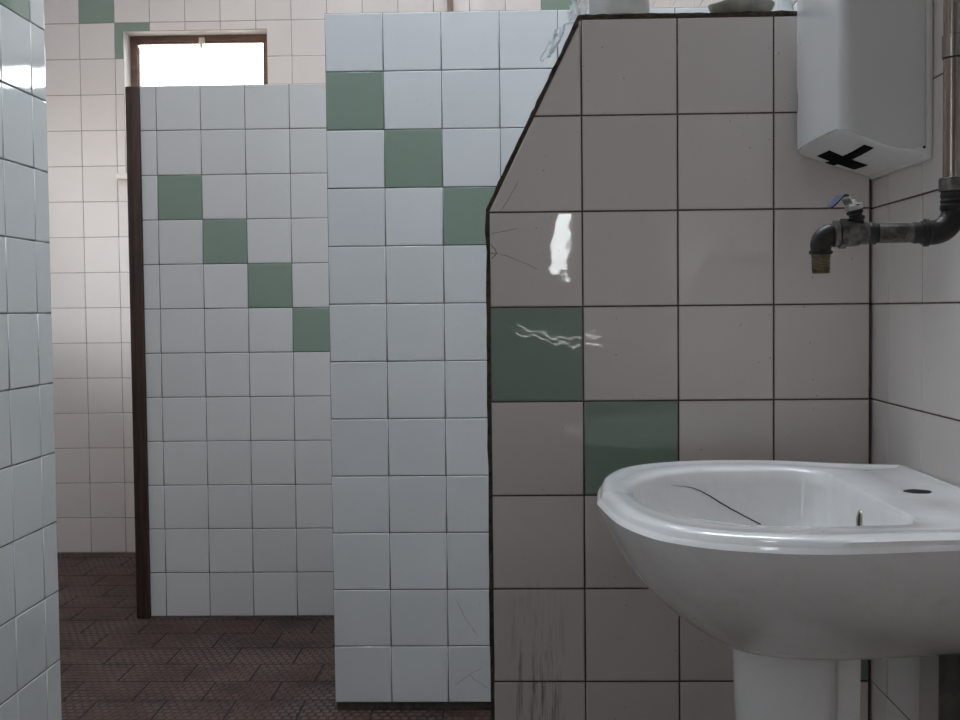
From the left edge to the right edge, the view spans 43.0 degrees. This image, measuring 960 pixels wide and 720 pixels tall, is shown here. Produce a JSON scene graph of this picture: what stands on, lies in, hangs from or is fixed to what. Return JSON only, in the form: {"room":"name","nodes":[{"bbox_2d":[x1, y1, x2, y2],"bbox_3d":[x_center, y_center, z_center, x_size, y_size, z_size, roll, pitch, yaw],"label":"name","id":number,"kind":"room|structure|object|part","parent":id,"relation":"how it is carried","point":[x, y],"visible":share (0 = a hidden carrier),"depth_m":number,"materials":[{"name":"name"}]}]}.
{"room":"public restroom","nodes":[
{"label":"public restroom","id":0,"kind":"room"},
{"bbox_2d":[0,0,61,719],"bbox_3d":[-1.035,-0.722,0.417,0.101,3.690,4.335,-1,2,2],"label":"wall","id":1,"kind":"structure","parent":0,"point":[30,676],"depth_m":2.47,"materials":[{"name":"white tile"}]},
{"bbox_2d":[139,83,333,617],"bbox_3d":[-0.229,-0.030,4.152,1.812,1.804,0.102,-1,2,2],"label":"wall","id":2,"kind":"structure","parent":0,"point":[234,177],"depth_m":4.12,"materials":[{"name":"white tile"}]},
{"bbox_2d":[125,86,150,618],"bbox_3d":[-1.158,-0.019,4.173,0.044,1.803,0.112,-1,2,2],"label":"trim","id":3,"kind":"structure","parent":2,"relation":"attached to","point":[132,93],"depth_m":4.12,"materials":[{"name":"brown wood"}]},
{"bbox_2d":[57,553,490,719],"bbox_3d":[-0.858,1.040,1.816,3.203,0.159,7.234,-1,2,2],"label":"floor","id":4,"kind":"structure","parent":0,"point":[115,664],"depth_m":3.66,"materials":[{"name":"brown tile"}]},
{"bbox_2d":[732,648,860,719],"bbox_3d":[0.374,0.674,1.500,0.142,0.676,0.196,-1,2,2],"label":"pedestal","id":5,"kind":"object","parent":4,"relation":"on","point":[765,688],"visible":0.59,"depth_m":1.41,"materials":[{"name":"ceramic"}]},
{"bbox_2d":[597,460,959,660],"bbox_3d":[0.374,0.246,1.483,0.462,0.177,0.629,-1,2,2],"label":"basin","id":6,"kind":"object","parent":5,"relation":"on","point":[794,560],"visible":1,"depth_m":1.27,"materials":[{"name":"ceramic"}]},
{"bbox_2d":[938,654,959,719],"bbox_3d":[0.580,0.665,1.498,0.060,0.690,0.060,-1,2,2],"label":"pipe","id":7,"kind":"object","parent":6,"relation":"attached to","point":[949,665],"visible":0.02,"depth_m":1.47,"materials":[{"name":"black metal"}]},
{"bbox_2d":[44,0,588,553],"bbox_3d":[-0.773,-0.964,5.242,2.973,3.608,0.221,-1,2,2],"label":"wall","id":8,"kind":"structure","parent":0,"point":[88,64],"depth_m":5.17,"materials":[{"name":"beige tile"}]},
{"bbox_2d":[116,34,267,179],"bbox_3d":[-1.197,-1.080,5.190,0.673,0.622,0.171,-1,2,2],"label":"window","id":9,"kind":"structure","parent":8,"relation":"in","point":[135,41],"depth_m":5.22,"materials":[{"name":"brown wood"}]},
{"bbox_3d":[-1.196,-0.778,5.134,0.673,0.024,0.034,-1,2,2],"label":"sill","id":10,"kind":"part","parent":9,"relation":"part of","materials":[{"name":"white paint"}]},
{"bbox_3d":[-1.196,-1.091,5.252,0.609,0.606,0.045,-1,2,2],"label":"frame","id":11,"kind":"part","parent":9,"relation":"part of","materials":[{"name":"brown wood"}]},
{"bbox_3d":[-1.198,-1.096,5.255,0.545,0.546,0.030,-1,2,2],"label":"sash","id":12,"kind":"part","parent":9,"relation":"part of","materials":[{"name":"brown wood"}]},
{"bbox_2d":[447,0,452,10],"bbox_3d":[-0.124,-1.469,5.075,0.025,2.600,0.025,-1,2,2],"label":"riser pipe","id":13,"kind":"object","parent":8,"relation":"attached to","point":[449,2],"visible":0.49,"depth_m":5.06,"materials":[{"name":"brown"}]},
{"bbox_2d":[325,7,709,701],"bbox_3d":[0.130,-0.002,3.212,1.042,1.800,0.102,-1,2,2],"label":"wall","id":14,"kind":"structure","parent":0,"point":[426,112],"depth_m":3.17,"materials":[{"name":"white tile"}]},
{"bbox_2d":[337,702,490,709],"bbox_3d":[0.142,0.908,3.250,1.038,0.024,0.094,-1,2,2],"label":"trim","id":15,"kind":"structure","parent":14,"relation":"attached to","point":[340,705],"depth_m":3.21,"materials":[{"name":"tile"}]},
{"bbox_2d":[489,15,870,719],"bbox_3d":[0.319,0.225,1.983,0.599,1.528,0.103,-1,2,2],"label":"wall","id":16,"kind":"structure","parent":0,"point":[656,297],"depth_m":1.92,"materials":[{"name":"beige tile"}]},
{"bbox_2d":[540,0,648,61],"bbox_3d":[0.183,-0.561,1.956,0.177,0.165,0.097,-1,2,2],"label":"paper roll","id":17,"kind":"object","parent":16,"relation":"on","point":[579,7],"visible":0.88,"depth_m":1.93,"materials":[{"name":"white paper"}]},
{"bbox_2d":[485,10,796,719],"bbox_3d":[0.316,0.221,1.982,0.606,1.535,0.100,-1,2,2],"label":"trim","id":18,"kind":"structure","parent":16,"relation":"attached to","point":[780,12],"depth_m":1.92,"materials":[{"name":"black metal"}]},
{"bbox_2d":[708,0,774,12],"bbox_3d":[0.419,-0.558,1.953,0.106,0.026,0.083,-1,2,2],"label":"soap dish","id":19,"kind":"object","parent":18,"relation":"on","point":[725,5],"visible":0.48,"depth_m":1.92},
{"bbox_2d":[777,0,794,10],"bbox_3d":[0.489,-0.592,1.949,0.054,0.091,0.054,-1,2,2],"label":"plastic bottle","id":20,"kind":"object","parent":18,"relation":"on","point":[787,5],"visible":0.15,"depth_m":1.94,"materials":[{"name":"white plastic"}]},
{"bbox_2d":[649,0,959,719],"bbox_3d":[0.662,-0.790,1.648,0.121,3.690,6.894,-1,2,2],"label":"wall","id":21,"kind":"structure","parent":0,"point":[915,288],"depth_m":1.72,"materials":[{"name":"beige tile"}]},
{"bbox_2d":[797,0,932,179],"bbox_3d":[0.542,-0.468,1.753,0.131,0.390,0.263,-1,2,2],"label":"dispenser","id":22,"kind":"object","parent":21,"relation":"attached to","point":[865,67],"visible":1,"depth_m":1.63,"materials":[{"name":"grey plastic"}]},
{"bbox_3d":[0.603,-0.464,1.752,0.011,0.380,0.262,-1,2,2],"label":"plate","id":23,"kind":"part","parent":22,"relation":"part of","materials":[{"name":"white plastic"}]},
{"bbox_2d":[809,0,959,273],"bbox_3d":[0.481,-1.365,1.419,0.191,2.520,0.041,-1,2,2],"label":"water tap","id":24,"kind":"object","parent":21,"relation":"attached to","point":[852,231],"visible":1,"depth_m":1.46,"materials":[{"name":"black metal"}]},
{"bbox_2d":[809,224,834,273],"bbox_3d":[0.415,-0.135,1.475,0.033,0.061,0.028,-1,2,2],"label":"outlet","id":25,"kind":"object","parent":24,"relation":"attached to","point":[822,241],"depth_m":1.47,"materials":[{"name":"grey metal"}]},
{"bbox_3d":[0.429,-0.190,1.462,0.028,0.018,0.018,-2,3,-28],"label":"lever handle","id":26,"kind":"part","parent":24,"relation":"part of","materials":[{"name":"blue"}]},
{"bbox_3d":[0.454,-0.173,1.471,0.022,0.025,0.021,-1,2,2],"label":"valve stem","id":27,"kind":"part","parent":24,"relation":"part of","materials":[{"name":"black metal"}]}
]}

